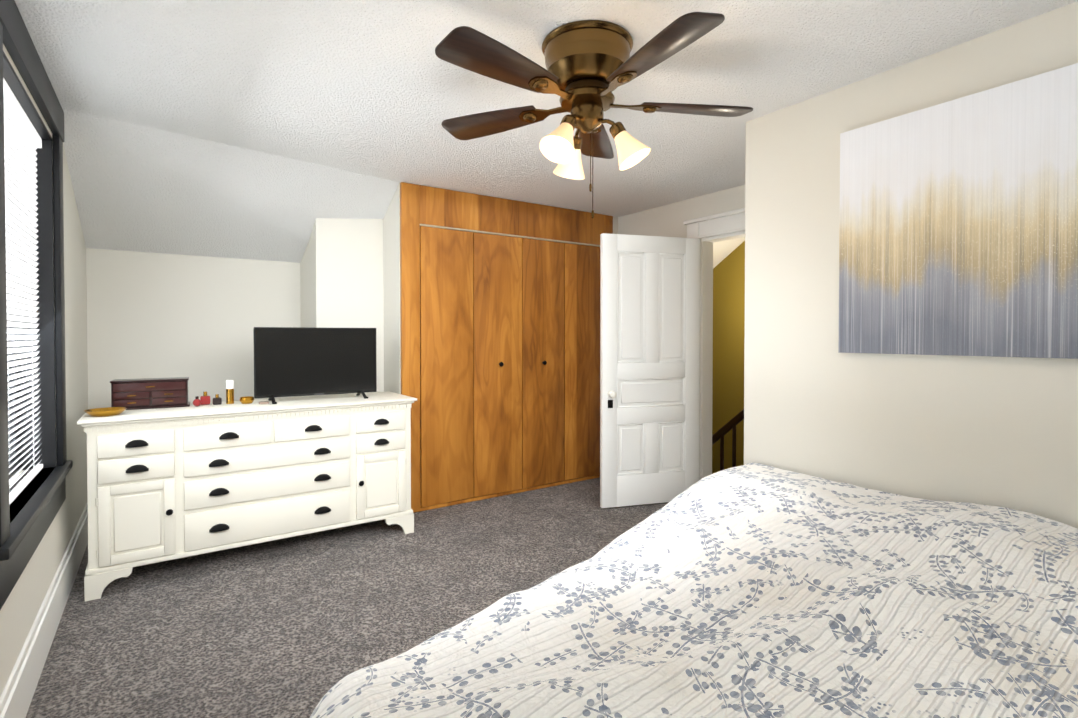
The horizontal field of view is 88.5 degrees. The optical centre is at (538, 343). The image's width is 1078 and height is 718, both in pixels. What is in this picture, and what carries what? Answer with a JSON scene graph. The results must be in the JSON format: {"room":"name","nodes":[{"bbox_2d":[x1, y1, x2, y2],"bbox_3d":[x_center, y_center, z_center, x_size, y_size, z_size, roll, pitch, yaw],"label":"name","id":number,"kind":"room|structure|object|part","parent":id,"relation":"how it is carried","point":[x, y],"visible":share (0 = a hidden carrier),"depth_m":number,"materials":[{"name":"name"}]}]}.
{"room":"bedroom","nodes":[
{"label":"bedroom","id":0,"kind":"room"},
{"bbox_2d":[0,44,91,696],"bbox_3d":[-1.444,0.084,1.213,0.200,2.380,6.050,-1,1,-34],"label":"wall","id":1,"kind":"structure","parent":0,"point":[18,613],"depth_m":2.92,"materials":[{"name":"white paint"}]},
{"bbox_2d":[0,0,72,609],"bbox_3d":[-2.001,-0.169,2.070,0.240,1.870,1.360,-1,1,-34],"label":"window","id":2,"kind":"structure","parent":1,"relation":"in","point":[23,532],"depth_m":2.44,"materials":[{"name":"black"}]},
{"bbox_2d":[3,78,42,504],"bbox_3d":[-1.977,-0.172,2.086,0.061,1.498,1.060,-1,1,-34],"label":"window blinds","id":3,"kind":"object","parent":2,"relation":"attached to","point":[22,141],"visible":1,"depth_m":2.22,"materials":[{"name":"white plastic"}]},
{"bbox_2d":[0,502,87,717],"bbox_3d":[-1.380,1.169,1.333,0.024,0.205,5.750,-1,1,-34],"label":"baseboard","id":4,"kind":"structure","parent":1,"relation":"attached to","point":[17,694],"depth_m":2.07,"materials":[{"name":"white paint"}]},
{"bbox_2d":[88,248,299,408],"bbox_3d":[-2.462,0.040,4.119,1.370,2.380,0.100,-1,1,-34],"label":"wall","id":5,"kind":"structure","parent":0,"point":[155,315],"depth_m":3.99,"materials":[{"name":"white paint"}]},
{"bbox_2d":[62,108,399,262],"bbox_3d":[-1.905,-0.913,3.679,1.832,0.580,1.270,-1,1,-34],"label":"ceiling","id":6,"kind":"structure","parent":0,"point":[138,188],"depth_m":3.50,"materials":[{"name":"white paint"}]},
{"bbox_2d":[300,218,323,396],"bbox_3d":[-1.731,0.039,4.217,0.050,2.380,0.540,-1,1,-34],"label":"wall","id":7,"kind":"structure","parent":0,"point":[312,262],"depth_m":4.04,"materials":[{"name":"white paint"}]},
{"bbox_2d":[26,477,668,717],"bbox_3d":[0.666,1.301,2.759,5.410,0.100,6.200,-1,1,-34],"label":"floor","id":8,"kind":"structure","parent":0,"point":[300,626],"depth_m":2.64,"materials":[{"name":"carpet"}]},
{"bbox_2d":[77,391,416,601],"bbox_3d":[-1.645,0.802,3.343,1.713,0.880,0.541,-1,1,-34],"label":"dresser","id":9,"kind":"object","parent":8,"relation":"on","point":[165,484],"visible":1,"depth_m":3.05,"materials":[{"name":"beige paint"}]},
{"bbox_2d":[84,407,126,416],"bbox_3d":[-2.220,0.353,2.836,0.176,0.030,0.176,-1,1,-34],"label":"dish","id":10,"kind":"object","parent":9,"relation":"on","point":[103,412],"visible":1,"depth_m":2.81,"materials":[{"name":"orange"}]},
{"bbox_2d":[110,377,189,409],"bbox_3d":[-2.204,0.284,3.148,0.378,0.160,0.189,-1,1,-34],"label":"jewelry box","id":11,"kind":"object","parent":9,"relation":"on","point":[143,393],"visible":0.98,"depth_m":3.08,"materials":[{"name":"brown wood"}]},
{"bbox_2d":[193,380,268,405],"bbox_3d":[-1.815,0.292,3.281,0.394,0.140,0.134,0,1,-20],"label":"bottles","id":12,"kind":"object","parent":9,"relation":"on","point":[204,399],"visible":1,"depth_m":3.29,"materials":[{"name":"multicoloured glass"}]},
{"bbox_2d":[253,327,376,403],"bbox_3d":[-1.406,0.129,3.529,0.735,0.458,0.254,-1,1,-34],"label":"tv","id":13,"kind":"object","parent":9,"relation":"on","point":[297,361],"visible":1,"depth_m":3.50,"materials":[{"name":"black plastic"}]},
{"bbox_2d":[310,463,1077,717],"bbox_3d":[0.660,0.920,1.401,2.244,0.702,2.067,-1,1,-34],"label":"bed","id":14,"kind":"object","parent":8,"relation":"on","point":[754,590],"visible":1,"depth_m":1.40,"materials":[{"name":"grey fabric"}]},
{"bbox_2d":[324,209,391,394],"bbox_3d":[-1.357,0.040,4.157,0.480,2.380,0.080,-1,1,-34],"label":"wall","id":15,"kind":"structure","parent":0,"point":[357,252],"depth_m":4.14,"materials":[{"name":"white paint"}]},
{"bbox_2d":[388,183,615,490],"bbox_3d":[-0.167,0.033,4.605,2.090,2.380,0.120,-1,1,-34],"label":"wall","id":16,"kind":"structure","parent":0,"point":[394,207],"depth_m":4.03,"materials":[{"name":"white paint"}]},
{"bbox_2d":[400,182,612,512],"bbox_3d":[-0.149,0.034,4.501,1.996,2.371,0.071,-1,1,-34],"label":"closet doors","id":17,"kind":"structure","parent":16,"relation":"in","point":[500,339],"depth_m":4.38,"materials":[{"name":"brown wood"}]},
{"bbox_2d":[15,0,1077,216],"bbox_3d":[0.666,-1.189,2.722,5.410,0.120,6.200,-1,1,-34],"label":"ceiling","id":18,"kind":"structure","parent":0,"point":[378,88],"depth_m":2.30,"materials":[{"name":"white paint"}]},
{"bbox_2d":[435,12,752,217],"bbox_3d":[0.178,-0.792,2.049,1.237,0.651,1.230,-1,1,-34],"label":"ceiling fan","id":19,"kind":"object","parent":18,"relation":"hanging from","point":[591,65],"depth_m":1.97,"materials":[{"name":"brown wood"}]},
{"bbox_3d":[0.151,-0.719,2.089,0.417,0.140,0.417,-1,1,-34],"label":"ceiling fan shade","id":20,"kind":"part","parent":19,"relation":"part of","materials":[{"name":"white glass"}]},
{"bbox_2d":[616,186,739,377],"bbox_3d":[1.374,0.038,4.305,0.120,2.380,2.350,-1,1,-34],"label":"wall","id":21,"kind":"structure","parent":0,"point":[666,220],"depth_m":4.54,"materials":[{"name":"beige paint"}]},
{"bbox_2d":[600,233,699,507],"bbox_3d":[0.841,0.204,4.224,0.795,2.025,0.340,-1,1,-34],"label":"door","id":22,"kind":"structure","parent":21,"relation":"in","point":[649,366],"depth_m":4.17,"materials":[{"name":"white paint"}]},
{"bbox_2d":[683,208,744,479],"bbox_3d":[1.531,0.129,4.038,0.162,2.205,1.100,-1,1,-34],"label":"door frame","id":23,"kind":"structure","parent":21,"relation":"attached to","point":[723,225],"depth_m":4.35,"materials":[{"name":"white paint"}]},
{"bbox_2d":[712,241,744,473],"bbox_3d":[1.423,0.837,4.357,0.005,3.980,3.800,-1,1,-34],"label":"wall","id":24,"kind":"structure","parent":0,"point":[728,335],"depth_m":4.25,"materials":[{"name":"yellow paint"}]},
{"bbox_2d":[713,237,744,268],"bbox_3d":[1.280,-0.686,5.501,1.075,0.969,1.510,-1,1,-34],"label":"ceiling soffit","id":25,"kind":"structure","parent":0,"point":[722,250],"depth_m":5.41,"materials":[{"name":"white paint"}]},
{"bbox_2d":[740,1,1077,528],"bbox_3d":[1.897,0.076,1.752,0.150,2.380,2.760,-1,1,-34],"label":"wall","id":26,"kind":"structure","parent":0,"point":[996,431],"depth_m":2.32,"materials":[{"name":"beige paint"}]},
{"bbox_2d":[838,63,1077,358],"bbox_3d":[1.730,-0.425,1.818,0.038,0.950,1.450,-1,1,-34],"label":"canvas art","id":27,"kind":"object","parent":26,"relation":"attached to","point":[958,226],"visible":0.92,"depth_m":2.02,"materials":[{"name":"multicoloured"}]},
{"bbox_3d":[1.536,2.171,5.458,0.750,1.920,2.160,-1,1,-34],"label":"floor","id":28,"kind":"structure","parent":0,"visible":0},
{"bbox_2d":[712,409,743,470],"bbox_3d":[1.454,1.403,5.113,0.100,2.614,2.041,-1,1,-34],"label":"stair railing","id":29,"kind":"object","parent":28,"relation":"on","point":[732,423],"visible":0.02,"depth_m":4.78,"materials":[{"name":"brown wood"}]}
]}

